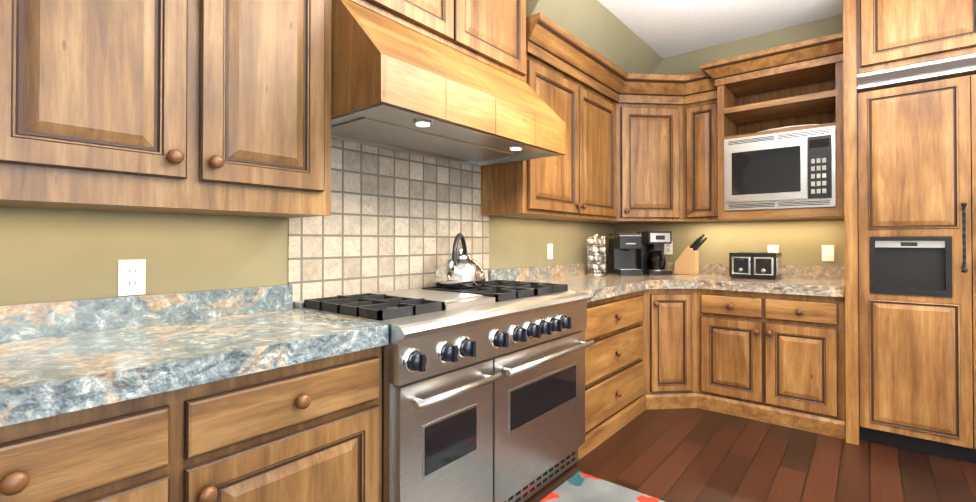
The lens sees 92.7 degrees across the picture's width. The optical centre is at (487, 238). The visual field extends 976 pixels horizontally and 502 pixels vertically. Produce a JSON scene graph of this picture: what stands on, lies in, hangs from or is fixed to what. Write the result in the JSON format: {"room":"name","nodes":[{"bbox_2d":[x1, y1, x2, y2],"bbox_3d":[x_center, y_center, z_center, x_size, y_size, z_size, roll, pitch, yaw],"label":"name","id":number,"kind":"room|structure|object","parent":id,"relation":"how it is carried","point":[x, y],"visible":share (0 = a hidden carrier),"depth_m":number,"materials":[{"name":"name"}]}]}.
{"room":"kitchen","nodes":[
{"label":"kitchen","id":0,"kind":"room"},
{"bbox_2d":[0,207,614,304],"bbox_3d":[-0.848,-0.151,2.024,0.120,2.740,6.610,0,-1,39],"label":"wall","id":1,"kind":"structure","parent":0,"point":[48,255],"depth_m":1.61,"materials":[{"name":"paint"}]},
{"bbox_2d":[118,259,145,295],"bbox_3d":[-1.169,0.129,1.529,0.008,0.116,0.072,0,-1,39],"label":"electrical outlet","id":2,"kind":"object","parent":1,"relation":"attached to","point":[131,277],"visible":1,"depth_m":1.52,"materials":[{"name":"white plastic"}]},
{"bbox_2d":[0,0,331,217],"bbox_3d":[-0.989,-0.601,1.482,0.347,1.030,0.906,0,-1,39],"label":"upper cabinet","id":3,"kind":"object","parent":1,"relation":"attached to","point":[210,107],"depth_m":1.32,"materials":[{"name":"brown wood"}]},
{"bbox_2d":[288,138,488,300],"bbox_3d":[-0.415,-0.078,2.451,0.008,0.800,1.319,0,-1,39],"label":"tile backsplash","id":4,"kind":"structure","parent":1,"relation":"attached to","point":[396,220],"depth_m":2.32,"materials":[{"name":"tile"}]},
{"bbox_2d":[349,0,459,51],"bbox_3d":[-0.495,-1.211,2.070,0.372,0.616,0.619,0,-1,39],"label":"upper cabinet","id":5,"kind":"object","parent":1,"relation":"attached to","point":[438,20],"depth_m":2.06,"materials":[{"name":"brown wood"}]},
{"bbox_2d":[331,0,566,166],"bbox_3d":[-0.204,-0.673,2.228,0.617,0.451,1.234,0,-1,39],"label":"range hood","id":6,"kind":"object","parent":1,"relation":"attached to","point":[395,86],"visible":0.96,"depth_m":1.90,"materials":[{"name":"brown wood"}]},
{"bbox_2d":[460,0,531,83],"bbox_3d":[-0.103,-1.207,2.549,0.372,0.616,0.619,0,-1,39],"label":"upper cabinet","id":7,"kind":"object","parent":1,"relation":"attached to","point":[497,34],"depth_m":2.46,"materials":[{"name":"brown wood"}]},
{"bbox_2d":[547,244,552,258],"bbox_3d":[0.472,0.101,3.533,0.008,0.116,0.072,0,-1,39],"label":"electrical outlet","id":8,"kind":"object","parent":1,"relation":"attached to","point":[549,251],"visible":1,"depth_m":3.53,"materials":[{"name":"white plastic"}]},
{"bbox_2d":[481,12,723,223],"bbox_3d":[0.971,-0.705,3.359,1.002,1.130,1.998,0,-1,39],"label":"upper cabinet","id":9,"kind":"object","parent":1,"relation":"attached to","point":[642,148],"depth_m":3.54,"materials":[{"name":"brown wood"}]},
{"bbox_2d":[598,0,842,57],"bbox_3d":[0.977,-1.584,0.541,4.840,0.100,6.610,0,-1,39],"label":"ceiling","id":10,"kind":"structure","parent":0,"point":[665,28],"depth_m":3.20,"materials":[{"name":"paint"}]},
{"bbox_2d":[526,0,665,74],"bbox_3d":[0.706,-1.389,3.404,0.550,0.239,1.680,0,-1,39],"label":"wall","id":11,"kind":"structure","parent":10,"relation":"attached to","point":[599,28],"depth_m":3.19,"materials":[{"name":"paint"}]},
{"bbox_2d":[666,14,842,74],"bbox_3d":[2.041,-1.388,3.604,2.362,0.239,0.279,0,-1,39],"label":"soffit","id":12,"kind":"structure","parent":10,"relation":"attached to","point":[687,63],"depth_m":3.48,"materials":[{"name":"paint"}]},
{"bbox_2d":[615,219,844,266],"bbox_3d":[3.080,-0.143,3.001,4.720,2.740,0.120,0,-1,39],"label":"wall","id":13,"kind":"structure","parent":0,"point":[800,242],"depth_m":3.69,"materials":[{"name":"paint"}]},
{"bbox_2d":[664,241,672,253],"bbox_3d":[1.600,0.086,4.128,0.072,0.116,0.008,0,-1,39],"label":"electrical outlet","id":14,"kind":"object","parent":13,"relation":"attached to","point":[668,248],"visible":0.92,"depth_m":4.12,"materials":[{"name":"white plastic"}]},
{"bbox_2d":[768,245,778,252],"bbox_3d":[2.219,0.112,3.621,0.072,0.116,0.008,0,-1,39],"label":"electrical outlet","id":15,"kind":"object","parent":13,"relation":"attached to","point":[773,248],"visible":0.42,"depth_m":3.62,"materials":[{"name":"white plastic"}]},
{"bbox_2d":[720,64,843,221],"bbox_3d":[2.142,-0.667,3.401,0.752,1.055,0.448,0,-1,39],"label":"upper cabinet","id":16,"kind":"object","parent":13,"relation":"attached to","point":[814,96],"depth_m":3.38,"materials":[{"name":"brown wood"}]},
{"bbox_2d":[716,32,842,87],"bbox_3d":[1.973,-1.214,3.273,0.845,0.156,0.213,0,-1,39],"label":"crown molding","id":17,"kind":"structure","parent":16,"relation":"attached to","point":[820,52],"depth_m":3.17,"materials":[{"name":"brown wood"}]},
{"bbox_2d":[724,126,835,210],"bbox_3d":[2.123,-0.463,3.376,0.658,0.523,0.458,0,-1,39],"label":"microwave","id":18,"kind":"object","parent":16,"relation":"in","point":[789,169],"visible":0.98,"depth_m":3.18,"materials":[{"name":"silver metal"}]},
{"bbox_2d":[757,124,818,132],"bbox_3d":[2.173,-0.760,3.361,0.472,0.022,0.350,0,-1,39],"label":"platter","id":19,"kind":"object","parent":16,"relation":"in","point":[787,127],"visible":0.12,"depth_m":3.23,"materials":[{"name":"white ceramic"}]},
{"bbox_2d":[822,245,833,260],"bbox_3d":[2.486,0.110,3.402,0.072,0.116,0.008,0,-1,39],"label":"outlet","id":20,"kind":"object","parent":13,"relation":"attached to","point":[827,252],"visible":1,"depth_m":3.40,"materials":[{"name":"white plastic"}]},
{"bbox_2d":[524,408,975,501],"bbox_3d":[0.977,1.256,0.517,4.840,0.100,6.610,0,-1,39],"label":"floor","id":21,"kind":"structure","parent":0,"point":[686,455],"depth_m":2.49,"materials":[{"name":"brown wood"}]},
{"bbox_2d":[0,387,187,501],"bbox_3d":[-1.132,0.778,1.066,0.637,0.864,0.540,0,-1,39],"label":"base cabinet","id":22,"kind":"object","parent":21,"relation":"on","point":[132,450],"depth_m":0.98,"materials":[{"name":"brown wood"}]},
{"bbox_2d":[0,284,388,426],"bbox_3d":[-1.134,0.265,1.055,0.654,0.160,1.755,0,-1,39],"label":"countertop","id":23,"kind":"structure","parent":22,"relation":"on","point":[61,357],"depth_m":1.28,"materials":[{"name":"stone"}]},
{"bbox_2d":[188,346,381,501],"bbox_3d":[-0.773,0.782,1.505,0.637,0.864,0.595,0,-1,39],"label":"base cabinet","id":24,"kind":"object","parent":21,"relation":"on","point":[309,431],"depth_m":1.29,"materials":[{"name":"brown wood"}]},
{"bbox_2d":[293,280,594,501],"bbox_3d":[-0.116,0.734,2.195,0.738,0.971,1.295,0,-1,39],"label":"range","id":25,"kind":"object","parent":21,"relation":"on","point":[483,393],"visible":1,"depth_m":1.86,"materials":[{"name":"silver metal"}]},
{"bbox_2d":[434,233,485,287],"bbox_3d":[-0.157,0.111,2.421,0.270,0.278,0.303,0,-1,39],"label":"kettle","id":26,"kind":"object","parent":25,"relation":"on","point":[459,268],"visible":1,"depth_m":2.33,"materials":[{"name":"silver metal"}]},
{"bbox_2d":[540,471,665,501],"bbox_3d":[0.281,1.210,1.624,0.720,0.008,1.480,0,-1,39],"label":"rug","id":27,"kind":"object","parent":21,"relation":"on","point":[578,486],"visible":1,"depth_m":2.21,"materials":[{"name":"fabric"}]},
{"bbox_2d":[578,289,647,460],"bbox_3d":[0.563,0.796,3.136,0.637,0.864,0.910,0,-1,39],"label":"base cabinet","id":28,"kind":"object","parent":21,"relation":"on","point":[616,366],"depth_m":2.92,"materials":[{"name":"brown wood"}]},
{"bbox_2d":[488,261,707,301],"bbox_3d":[0.966,0.285,3.401,0.930,0.160,1.926,0,-1,39],"label":"countertop","id":29,"kind":"structure","parent":28,"relation":"on","point":[574,275],"depth_m":3.33,"materials":[{"name":"stone"}]},
{"bbox_2d":[586,234,606,274],"bbox_3d":[0.896,0.135,3.844,0.164,0.335,0.164,0,-1,39],"label":"carousel","id":30,"kind":"object","parent":29,"relation":"on","point":[597,258],"visible":1,"depth_m":3.81,"materials":[{"name":"silver metal"}]},
{"bbox_2d":[609,234,641,274],"bbox_3d":[1.155,0.134,3.924,0.189,0.338,0.272,0,0,-6],"label":"brewer","id":31,"kind":"object","parent":29,"relation":"on","point":[622,247],"visible":1,"depth_m":3.91,"materials":[{"name":"black plastic"}]},
{"bbox_2d":[637,231,672,274],"bbox_3d":[1.420,0.123,3.948,0.200,0.361,0.294,0,0,-6],"label":"coffee maker","id":32,"kind":"object","parent":29,"relation":"on","point":[651,259],"visible":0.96,"depth_m":3.87,"materials":[{"name":"black plastic"}]},
{"bbox_2d":[674,234,706,274],"bbox_3d":[1.698,0.134,3.892,0.240,0.339,0.100,0,-1,39],"label":"knife block","id":33,"kind":"object","parent":29,"relation":"on","point":[687,262],"visible":1,"depth_m":3.86,"materials":[{"name":"brown wood"}]},
{"bbox_2d":[648,289,695,409],"bbox_3d":[1.323,0.817,3.364,0.229,0.825,0.229,0,-1,39],"label":"base cabinet","id":34,"kind":"object","parent":21,"relation":"on","point":[671,312],"depth_m":3.36,"materials":[{"name":"brown wood"}]},
{"bbox_2d":[696,289,843,437],"bbox_3d":[2.041,0.798,3.350,0.790,0.864,0.637,0,-1,39],"label":"base cabinet","id":35,"kind":"object","parent":21,"relation":"on","point":[773,358],"depth_m":3.07,"materials":[{"name":"brown wood"}]},
{"bbox_2d":[700,263,844,296],"bbox_3d":[1.940,0.285,3.418,1.096,0.160,0.666,0,-1,39],"label":"countertop","id":36,"kind":"structure","parent":35,"relation":"on","point":[829,281],"depth_m":3.28,"materials":[{"name":"stone"}]},
{"bbox_2d":[729,252,781,279],"bbox_3d":[2.015,0.204,3.509,0.309,0.191,0.290,0,-1,39],"label":"toaster","id":37,"kind":"object","parent":36,"relation":"on","point":[758,265],"visible":1,"depth_m":3.42,"materials":[{"name":"black plastic"}]},
{"bbox_2d":[843,0,975,462],"bbox_3d":[2.841,-0.145,2.650,1.267,2.737,0.719,0,-1,39],"label":"fridge","id":38,"kind":"object","parent":21,"relation":"on","point":[909,75],"visible":1,"depth_m":2.63,"materials":[{"name":"brown wood"}]}
]}

